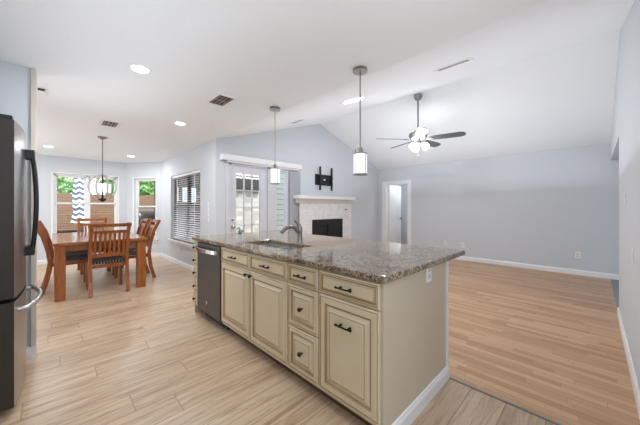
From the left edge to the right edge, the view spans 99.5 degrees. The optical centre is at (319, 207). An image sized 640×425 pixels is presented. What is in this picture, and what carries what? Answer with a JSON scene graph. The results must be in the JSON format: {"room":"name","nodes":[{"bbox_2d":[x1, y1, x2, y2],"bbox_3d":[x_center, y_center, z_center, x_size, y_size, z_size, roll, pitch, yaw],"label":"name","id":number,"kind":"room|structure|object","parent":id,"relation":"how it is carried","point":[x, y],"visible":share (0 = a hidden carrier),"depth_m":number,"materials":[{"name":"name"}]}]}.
{"room":"kitchen","nodes":[
{"label":"kitchen","id":0,"kind":"room"},
{"bbox_2d":[0,61,30,346],"bbox_3d":[-3.147,0.040,1.683,1.892,2.450,0.140,0,0,-45],"label":"wall","id":1,"kind":"structure","parent":0,"point":[15,80],"depth_m":2.26,"materials":[{"name":"white paint"}]},
{"bbox_2d":[26,342,36,358],"bbox_3d":[-2.782,1.218,2.035,0.906,0.095,0.154,0,0,-45],"label":"baseboard","id":2,"kind":"structure","parent":1,"relation":"attached to","point":[31,352],"depth_m":2.28,"materials":[{"name":"white paint"}]},
{"bbox_2d":[31,68,36,346],"bbox_3d":[-2.473,-0.003,2.341,0.032,2.345,0.163,0,0,-45],"label":"trim","id":3,"kind":"structure","parent":1,"relation":"attached to","point":[33,70],"depth_m":2.28,"materials":[{"name":"beige paint"}]},
{"bbox_2d":[37,155,126,259],"bbox_3d":[-6.362,0.040,6.014,3.410,2.450,0.140,0,0,-45],"label":"wall","id":4,"kind":"structure","parent":0,"point":[46,164],"depth_m":6.34,"materials":[{"name":"white paint"}]},
{"bbox_2d":[37,259,67,264],"bbox_3d":[-6.308,1.218,5.960,3.410,0.095,0.014,0,0,-45],"label":"baseboard","id":5,"kind":"structure","parent":4,"relation":"attached to","point":[45,260],"depth_m":6.06,"materials":[{"name":"white paint"}]},
{"bbox_2d":[50,172,118,240],"bbox_3d":[-5.685,-0.028,6.621,1.313,1.575,0.150,0,0,-45],"label":"window","id":6,"kind":"structure","parent":4,"relation":"in","point":[54,175],"depth_m":6.59,"materials":[{"name":"white paint"}]},
{"bbox_2d":[127,162,160,252],"bbox_3d":[-4.595,0.040,7.152,1.002,2.450,0.140,0,0,9],"label":"wall","id":7,"kind":"structure","parent":0,"point":[147,169],"depth_m":7.09,"materials":[{"name":"white paint"}]},
{"bbox_2d":[130,252,159,256],"bbox_3d":[-4.607,1.218,7.076,1.002,0.095,0.014,0,0,9],"label":"baseboard","id":8,"kind":"structure","parent":7,"relation":"attached to","point":[152,254],"depth_m":7.01,"materials":[{"name":"white paint"}]},
{"bbox_2d":[133,177,157,241],"bbox_3d":[-4.570,0.048,7.102,0.766,1.685,0.150,0,0,9],"label":"window","id":9,"kind":"structure","parent":7,"relation":"in","point":[143,178],"depth_m":7.12,"materials":[{"name":"white paint"}]},
{"bbox_2d":[154,175,199,238],"bbox_3d":[-4.477,0.015,8.617,1.350,2.700,0.150,0,0,-45],"label":"wall","id":10,"kind":"structure","parent":0,"point":[182,210],"depth_m":8.68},
{"bbox_2d":[183,188,195,201],"bbox_3d":[-4.217,-0.410,8.744,0.400,0.450,0.035,0,0,-45],"label":"window","id":11,"kind":"structure","parent":10,"relation":"in","point":[184,189],"depth_m":8.72,"materials":[{"name":"glass"}]},
{"bbox_2d":[161,140,212,265],"bbox_3d":[-2.947,0.040,5.924,0.140,2.450,3.170,0,0,-45],"label":"wall","id":12,"kind":"structure","parent":0,"point":[200,158],"depth_m":5.71,"materials":[{"name":"white paint"}]},
{"bbox_2d":[160,253,193,270],"bbox_3d":[-2.960,1.218,5.828,0.014,0.095,3.290,0,0,-45],"label":"baseboard","id":13,"kind":"structure","parent":12,"relation":"attached to","point":[185,265],"depth_m":6.00,"materials":[{"name":"white paint"}]},
{"bbox_2d":[168,173,199,248],"bbox_3d":[-2.876,0.043,5.809,0.180,1.555,1.915,0,0,-45],"label":"window","id":14,"kind":"structure","parent":12,"relation":"in","point":[179,242],"depth_m":5.85,"materials":[{"name":"white paint"}]},
{"bbox_2d":[172,170,199,242],"bbox_3d":[-2.865,-0.006,5.820,0.060,1.453,1.771,0,0,-45],"label":"window blind","id":15,"kind":"object","parent":14,"relation":"attached to","point":[196,172],"visible":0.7,"depth_m":5.76,"materials":[{"name":"white paint"}]},
{"bbox_2d":[236,173,258,232],"bbox_3d":[-3.003,0.015,9.828,2.450,2.700,0.200,0,0,-45],"label":"wall","id":16,"kind":"structure","parent":0,"point":[239,194],"depth_m":10.01,"materials":[{"name":"blue grey paint"}]},
{"bbox_2d":[236,174,258,190],"bbox_3d":[-3.006,-0.895,9.581,2.002,0.560,0.143,0,0,-45],"label":"awning","id":17,"kind":"object","parent":16,"relation":"attached to","point":[239,178],"visible":0.41,"depth_m":9.86,"materials":[{"name":"white paint"}]},
{"bbox_2d":[276,172,283,230],"bbox_3d":[-0.742,0.065,9.533,2.450,2.600,0.200,0,0,-45],"label":"wall","id":18,"kind":"structure","parent":0,"point":[279,188],"depth_m":8.85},
{"bbox_2d":[213,124,378,240],"bbox_3d":[-0.013,-0.357,6.513,5.140,3.245,0.120,0,0,-45],"label":"wall","id":19,"kind":"structure","parent":0,"point":[311,147],"depth_m":6.29,"materials":[{"name":"white paint"}]},
{"bbox_2d":[225,160,228,233],"bbox_3d":[-1.054,0.213,5.386,1.725,2.103,0.018,0,0,-45],"label":"trim","id":20,"kind":"structure","parent":19,"relation":"attached to","point":[226,162],"depth_m":4.78,"materials":[{"name":"grey paint"}]},
{"bbox_2d":[229,162,269,233],"bbox_3d":[-1.348,0.230,5.157,0.865,2.070,0.170,0,0,-45],"label":"door","id":21,"kind":"structure","parent":19,"relation":"in","point":[263,172],"depth_m":5.19,"materials":[{"name":"grey paint"}]},
{"bbox_2d":[220,153,301,169],"bbox_3d":[-1.066,-0.881,5.316,1.810,0.103,0.100,0,0,-45],"label":"blind valance","id":22,"kind":"object","parent":19,"relation":"attached to","point":[222,155],"visible":0.99,"depth_m":5.13,"materials":[{"name":"white paint"}]},
{"bbox_2d":[227,160,299,232],"bbox_3d":[-1.033,0.203,5.349,1.683,2.063,0.040,0,0,-45],"label":"vertical blind","id":23,"kind":"object","parent":19,"relation":"attached to","point":[294,177],"visible":0.66,"depth_m":5.78,"materials":[{"name":"white paint"}]},
{"bbox_2d":[270,184,275,230],"bbox_3d":[-0.962,0.230,5.481,0.140,2.070,0.014,0,0,-45],"label":"trim","id":24,"kind":"structure","parent":19,"relation":"attached to","point":[272,187],"depth_m":5.47,"materials":[{"name":"grey paint"}]},
{"bbox_2d":[280,169,287,231],"bbox_3d":[-0.829,0.230,5.684,0.335,2.070,0.112,0,0,-45],"label":"window","id":25,"kind":"structure","parent":19,"relation":"in","point":[285,171],"depth_m":5.75,"materials":[{"name":"grey paint"}]},
{"bbox_2d":[315,166,332,190],"bbox_3d":[0.115,-0.685,6.490,0.570,0.550,0.090,0,0,-45],"label":"bracket","id":26,"kind":"object","parent":19,"relation":"attached to","point":[326,180],"visible":1,"depth_m":6.48,"materials":[{"name":"black metal"}]},
{"bbox_2d":[0,0,634,169],"bbox_3d":[-0.336,-1.597,3.873,9.370,1.005,11.580,0,0,-45],"label":"ceiling","id":27,"kind":"structure","parent":0,"point":[541,75],"depth_m":2.61,"materials":[{"name":"white paint"}]},
{"bbox_2d":[38,88,46,95],"bbox_3d":[-2.810,-1.163,2.742,0.060,0.021,0.190,0,0,-45],"label":"ceiling fitting","id":28,"kind":"object","parent":27,"relation":"attached to","point":[40,91],"visible":1,"depth_m":2.74,"materials":[{"name":"white paint"}]},
{"bbox_2d":[87,136,116,201],"bbox_3d":[-3.631,-0.635,4.525,0.389,1.080,0.389,0,0,-45],"label":"orb chandelier","id":29,"kind":"object","parent":27,"relation":"hanging from","point":[98,188],"visible":1,"depth_m":4.47,"materials":[{"name":"white glass"}]},
{"bbox_2d":[98,119,121,128],"bbox_3d":[-2.944,-1.170,3.797,0.235,0.009,0.360,0,0,-45],"label":"ceiling vent","id":30,"kind":"object","parent":27,"relation":"in","point":[107,123],"visible":1,"depth_m":3.78,"materials":[{"name":"white metal"}]},
{"bbox_2d":[127,63,151,73],"bbox_3d":[-1.522,-1.170,2.292,0.177,0.009,0.177,0,0,-45],"label":"recessed light","id":31,"kind":"object","parent":27,"relation":"in","point":[139,68],"visible":1,"depth_m":2.27,"materials":[{"name":"white paint"}]},
{"bbox_2d":[131,66,148,72],"bbox_3d":[-1.522,-1.167,2.292,0.125,0.002,0.125,0,0,-45],"label":"diffuser","id":32,"kind":"object","parent":31,"relation":"attached to","point":[140,69],"depth_m":2.29,"materials":[{"name":"white plastic"}]},
{"bbox_2d":[173,121,186,124],"bbox_3d":[-1.945,-1.170,3.773,0.177,0.009,0.177,0,0,-45],"label":"recessed light","id":33,"kind":"object","parent":27,"relation":"in","point":[174,122],"visible":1,"depth_m":3.76,"materials":[{"name":"white paint"}]},
{"bbox_2d":[204,92,238,107],"bbox_3d":[-1.082,-1.170,2.967,0.235,0.009,0.360,0,0,-45],"label":"ceiling vent","id":34,"kind":"object","parent":27,"relation":"in","point":[219,99],"visible":1,"depth_m":2.96,"materials":[{"name":"white metal"}]},
{"bbox_2d":[270,106,279,184],"bbox_3d":[-0.530,-0.725,3.196,0.125,0.900,0.125,0,0,-45],"label":"pendant lamp","id":35,"kind":"object","parent":27,"relation":"hanging from","point":[274,172],"visible":1,"depth_m":3.16,"materials":[{"name":"white glass"}]},
{"bbox_2d":[339,96,366,103],"bbox_3d":[0.456,-1.475,3.728,0.368,0.120,0.386,0,0,-45],"label":"recessed light","id":36,"kind":"object","parent":27,"relation":"in","point":[362,97],"visible":0.96,"depth_m":3.68,"materials":[{"name":"white paint"}]},
{"bbox_2d":[344,98,362,103],"bbox_3d":[0.457,-1.470,3.729,0.267,0.087,0.280,0,0,-45],"label":"diffuser","id":37,"kind":"object","parent":36,"relation":"attached to","point":[353,99],"depth_m":3.70,"materials":[{"name":"white plastic"}]},
{"bbox_2d":[353,66,367,175],"bbox_3d":[0.341,-0.725,2.300,0.125,0.900,0.125,0,0,-45],"label":"pendant lamp","id":38,"kind":"object","parent":27,"relation":"hanging from","point":[360,157],"visible":1,"depth_m":2.26,"materials":[{"name":"white glass"}]},
{"bbox_2d":[390,93,465,151],"bbox_3d":[1.762,-1.423,4.769,1.388,1.096,1.421,0,0,-45],"label":"ceiling fan","id":39,"kind":"object","parent":27,"relation":"hanging from","point":[418,135],"visible":1,"depth_m":4.66,"materials":[{"name":"silver metal"}]},
{"bbox_2d":[433,57,473,71],"bbox_3d":[1.378,-1.476,2.811,0.145,0.053,0.360,0,0,-45],"label":"ceiling vent","id":40,"kind":"object","parent":27,"relation":"in","point":[469,58],"visible":1,"depth_m":2.79,"materials":[{"name":"white metal"}]},
{"bbox_2d":[0,256,639,424],"bbox_3d":[-0.314,1.288,3.873,9.400,0.054,11.550,0,0,-45],"label":"floor","id":41,"kind":"structure","parent":0,"point":[145,355],"depth_m":2.23,"materials":[{"name":"brown wood"}]},
{"bbox_2d":[0,114,43,411],"bbox_3d":[-2.372,0.354,1.712,0.875,1.822,0.830,0,0,-45],"label":"refrigerator","id":42,"kind":"object","parent":41,"relation":"on","point":[14,154],"visible":1,"depth_m":1.65,"materials":[{"name":"metal"}]},
{"bbox_2d":[37,223,87,293],"bbox_3d":[-4.047,0.746,4.254,0.653,1.050,0.500,0,0,-45],"label":"dining chair","id":43,"kind":"object","parent":41,"relation":"on","point":[82,258],"visible":0.67,"depth_m":4.05,"materials":[{"name":"brown wood"}]},
{"bbox_2d":[53,254,87,261],"bbox_3d":[-3.967,0.808,4.333,0.428,0.042,0.410,0,0,-45],"label":"seat cushion","id":44,"kind":"object","parent":43,"relation":"on","point":[82,257],"depth_m":4.27,"materials":[{"name":"fabric"}]},
{"bbox_2d":[38,220,87,276],"bbox_3d":[-4.504,0.746,4.744,0.653,1.050,0.500,0,0,-45],"label":"dining chair","id":45,"kind":"object","parent":41,"relation":"on","point":[41,224],"visible":0.41,"depth_m":4.70,"materials":[{"name":"brown wood"}]},
{"bbox_2d":[66,250,87,255],"bbox_3d":[-4.424,0.808,4.823,0.428,0.042,0.410,0,0,-45],"label":"seat cushion","id":46,"kind":"object","parent":45,"relation":"on","point":[68,253],"depth_m":4.75,"materials":[{"name":"fabric"}]},
{"bbox_2d":[76,218,108,274],"bbox_3d":[-4.570,0.746,5.475,0.500,1.050,0.653,0,0,-45],"label":"dining chair","id":47,"kind":"object","parent":41,"relation":"on","point":[79,266],"visible":0.44,"depth_m":5.55,"materials":[{"name":"brown wood"}]},
{"bbox_2d":[52,232,147,301],"bbox_3d":[-3.860,0.873,4.678,1.090,0.785,2.020,0,0,-45],"label":"dining table","id":48,"kind":"object","parent":41,"relation":"on","point":[62,243],"visible":0.8,"depth_m":3.99,"materials":[{"name":"brown wood"}]},
{"bbox_2d":[87,222,131,297],"bbox_3d":[-3.204,0.746,4.093,0.500,1.050,0.653,0,0,-45],"label":"dining chair","id":49,"kind":"object","parent":41,"relation":"on","point":[100,258],"visible":1,"depth_m":3.96,"materials":[{"name":"brown wood"}]},
{"bbox_2d":[92,256,124,264],"bbox_3d":[-3.283,0.808,4.173,0.410,0.042,0.428,0,0,-45],"label":"seat cushion","id":50,"kind":"object","parent":49,"relation":"on","point":[111,260],"depth_m":4.09,"materials":[{"name":"fabric"}]},
{"bbox_2d":[109,218,150,274],"bbox_3d":[-3.801,0.746,5.410,0.653,1.050,0.500,0,0,-45],"label":"dining chair","id":51,"kind":"object","parent":41,"relation":"on","point":[142,226],"visible":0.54,"depth_m":5.42,"materials":[{"name":"brown wood"}]},
{"bbox_2d":[111,246,135,251],"bbox_3d":[-3.881,0.808,5.331,0.428,0.042,0.410,0,0,-45],"label":"seat cushion","id":52,"kind":"object","parent":51,"relation":"on","point":[130,247],"depth_m":5.28,"materials":[{"name":"fabric"}]},
{"bbox_2d":[114,219,160,282],"bbox_3d":[-3.309,0.746,4.913,0.653,1.050,0.500,0,0,-45],"label":"dining chair","id":53,"kind":"object","parent":41,"relation":"on","point":[150,231],"visible":0.63,"depth_m":4.87,"materials":[{"name":"brown wood"}]},
{"bbox_2d":[120,250,135,255],"bbox_3d":[-3.389,0.808,4.834,0.428,0.042,0.410,0,0,-45],"label":"seat cushion","id":54,"kind":"object","parent":53,"relation":"on","point":[131,252],"depth_m":4.72,"materials":[{"name":"fabric"}]},
{"bbox_2d":[192,240,204,312],"bbox_3d":[-1.178,0.829,3.513,0.916,0.872,0.148,0,0,-45],"label":"base cabinet","id":55,"kind":"object","parent":41,"relation":"on","point":[194,272],"visible":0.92,"depth_m":3.21,"materials":[{"name":"beige paint"}]},
{"bbox_2d":[195,242,229,329],"bbox_3d":[-1.021,0.830,3.136,0.682,0.870,0.600,0,0,-45],"label":"dishwasher","id":56,"kind":"object","parent":41,"relation":"on","point":[209,261],"visible":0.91,"depth_m":2.91,"materials":[{"name":"metal"}]},
{"bbox_2d":[221,247,296,375],"bbox_3d":[-0.410,0.829,2.550,0.658,0.872,1.085,0,0,-45],"label":"base cabinet","id":57,"kind":"object","parent":41,"relation":"on","point":[254,287],"visible":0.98,"depth_m":2.24,"materials":[{"name":"beige paint"}]},
{"bbox_2d":[192,231,464,283],"bbox_3d":[-0.182,0.370,2.754,1.215,0.041,2.688,0,0,-45],"label":"countertop","id":58,"kind":"structure","parent":57,"relation":"on","point":[376,261],"depth_m":2.06,"materials":[{"name":"stone"}]},
{"bbox_2d":[236,234,242,242],"bbox_3d":[-0.795,0.307,2.688,0.067,0.085,0.067,0,0,-45],"label":"cup","id":59,"kind":"object","parent":58,"relation":"on","point":[239,237],"depth_m":2.66,"materials":[{"name":"white ceramic"}]},
{"bbox_2d":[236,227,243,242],"bbox_3d":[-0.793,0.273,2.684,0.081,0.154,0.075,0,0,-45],"label":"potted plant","id":60,"kind":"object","parent":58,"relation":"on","point":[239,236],"visible":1,"depth_m":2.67,"materials":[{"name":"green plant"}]},
{"bbox_2d":[256,243,297,249],"bbox_3d":[-0.422,0.489,2.620,0.355,0.197,0.760,0,0,-45],"label":"sink","id":61,"kind":"object","parent":58,"relation":"in","point":[273,245],"visible":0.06,"depth_m":2.86,"materials":[{"name":"metal"}]},
{"bbox_2d":[280,220,302,242],"bbox_3d":[-0.272,0.234,2.649,0.258,0.231,0.067,0,0,-45],"label":"tap","id":62,"kind":"object","parent":58,"relation":"on","point":[298,229],"visible":1,"depth_m":2.69,"materials":[{"name":"silver metal"}]},
{"bbox_2d":[288,262,327,397],"bbox_3d":[0.084,0.829,2.050,0.658,0.872,0.320,0,0,-45],"label":"base cabinet","id":63,"kind":"object","parent":41,"relation":"on","point":[303,285],"visible":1,"depth_m":1.83,"materials":[{"name":"beige paint"}]},
{"bbox_2d":[293,195,355,237],"bbox_3d":[0.094,0.502,6.464,1.935,1.525,0.900,0,0,-45],"label":"fireplace","id":64,"kind":"object","parent":41,"relation":"on","point":[318,215],"visible":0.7,"depth_m":6.47,"materials":[{"name":"white paint"}]},
{"bbox_2d":[319,261,449,424],"bbox_3d":[0.463,0.829,1.857,0.926,0.872,0.487,0,0,-45],"label":"base cabinet","id":65,"kind":"object","parent":41,"relation":"on","point":[384,348],"visible":0.98,"depth_m":1.58,"materials":[{"name":"beige paint"}]},
{"bbox_2d":[426,267,430,282],"bbox_3d":[0.716,0.430,1.780,0.072,0.115,0.008,0,0,-45],"label":"wall outlet","id":66,"kind":"object","parent":65,"relation":"attached to","point":[428,271],"visible":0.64,"depth_m":1.76,"materials":[{"name":"white plastic"}]},
{"bbox_2d":[449,377,562,424],"bbox_3d":[1.286,1.262,1.683,0.016,0.006,0.995,0,0,-45],"label":"trim","id":67,"kind":"structure","parent":41,"relation":"on","point":[456,380],"depth_m":1.75,"materials":[{"name":"silver metal"}]},
{"bbox_2d":[400,184,406,243],"bbox_3d":[3.338,0.045,8.926,0.100,2.440,2.000,0,0,-45],"label":"wall","id":68,"kind":"structure","parent":0,"point":[403,186],"depth_m":9.32,"materials":[{"name":"white paint"}]},
{"bbox_2d":[379,143,618,274],"bbox_3d":[4.366,0.045,5.654,0.120,2.440,7.500,0,0,-45],"label":"wall","id":69,"kind":"structure","parent":0,"point":[545,207],"depth_m":5.67,"materials":[{"name":"white paint"}]},
{"bbox_2d":[382,180,410,244],"bbox_3d":[2.471,0.248,8.055,0.838,2.033,0.920,0,0,-45],"label":"door","id":70,"kind":"structure","parent":69,"relation":"in","point":[391,195],"depth_m":8.07,"materials":[{"name":"white paint"}]},
{"bbox_2d":[455,256,618,279],"bbox_3d":[4.408,1.218,5.516,0.014,0.095,5.455,0,0,-45],"label":"baseboard","id":71,"kind":"structure","parent":69,"relation":"attached to","point":[489,261],"depth_m":5.42,"materials":[{"name":"white paint"}]},
{"bbox_2d":[575,252,579,257],"bbox_3d":[4.835,0.892,5.088,0.008,0.115,0.072,0,0,-45],"label":"wall outlet","id":72,"kind":"object","parent":69,"relation":"attached to","point":[577,254],"visible":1,"depth_m":5.09,"materials":[{"name":"white plastic"}]},
{"bbox_2d":[611,0,639,389],"bbox_3d":[3.127,-0.362,2.719,5.770,3.255,0.120,0,0,-45],"label":"wall","id":73,"kind":"structure","parent":0,"point":[625,133],"depth_m":2.23,"materials":[{"name":"white paint"}]},
{"bbox_2d":[617,307,639,418],"bbox_3d":[2.305,1.218,1.917,3.474,0.095,0.134,0,0,-45],"label":"baseboard","id":74,"kind":"structure","parent":73,"relation":"attached to","point":[635,386],"depth_m":2.05,"materials":[{"name":"white paint"}]},
{"bbox_2d":[631,247,633,263],"bbox_3d":[2.309,0.355,2.002,0.072,0.115,0.010,0,0,-45],"label":"light switch","id":75,"kind":"object","parent":73,"relation":"attached to","point":[632,251],"visible":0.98,"depth_m":1.99,"materials":[{"name":"white plastic"}]},
{"label":"outside","id":76,"kind":"structure","parent":0,"visible":0},
{"bbox_3d":[-9.359,1.415,15.153,24.000,0.100,25.290,0,0,-45],"label":"ground","id":77,"kind":"structure","parent":76,"visible":0},
{"bbox_2d":[57,177,73,193],"bbox_3d":[-11.460,-0.614,11.171,3.178,3.966,3.053,0,0,-45],"label":"tree","id":78,"kind":"object","parent":77,"relation":"on","point":[63,184],"visible":0.08,"depth_m":11.16,"materials":[{"name":"green plant"}]},
{"bbox_2d":[57,229,83,232],"bbox_3d":[-6.368,0.975,6.866,0.900,0.780,0.620,0,0,-45],"label":"sofa","id":79,"kind":"object","parent":77,"relation":"on","point":[58,231],"visible":0.02,"depth_m":6.99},
{"bbox_2d":[70,178,83,224],"bbox_3d":[-6.985,0.140,7.860,0.500,2.450,0.500,0,0,-45],"label":"curtain","id":80,"kind":"object","parent":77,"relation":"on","point":[78,186],"visible":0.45,"depth_m":7.75,"materials":[{"name":"fabric"}]},
{"bbox_2d":[57,193,153,230],"bbox_3d":[-9.343,0.415,9.128,9.650,1.900,0.120,0,0,-45],"label":"fence","id":81,"kind":"object","parent":77,"relation":"on","point":[64,211],"visible":0.12,"depth_m":10.03,"materials":[{"name":"brown wood"}]},
{"bbox_2d":[99,179,146,194],"bbox_3d":[-11.400,-0.692,16.073,2.662,4.120,2.697,0,0,-45],"label":"tree","id":82,"kind":"object","parent":77,"relation":"on","point":[111,182],"visible":0.04,"depth_m":15.10,"materials":[{"name":"green plant"}]},
{"bbox_2d":[138,210,153,225],"bbox_3d":[-5.537,0.667,8.729,0.600,1.196,0.593,0,0,-45],"label":"barbecue grill","id":83,"kind":"object","parent":77,"relation":"on","point":[142,214],"visible":0.16,"depth_m":8.47,"materials":[{"name":"metal"}]},
{"bbox_2d":[139,181,153,195],"bbox_3d":[-8.548,-0.269,12.912,2.046,3.277,2.015,0,0,-45],"label":"tree","id":84,"kind":"object","parent":77,"relation":"on","point":[145,188],"visible":0.16,"depth_m":12.49,"materials":[{"name":"green plant"}]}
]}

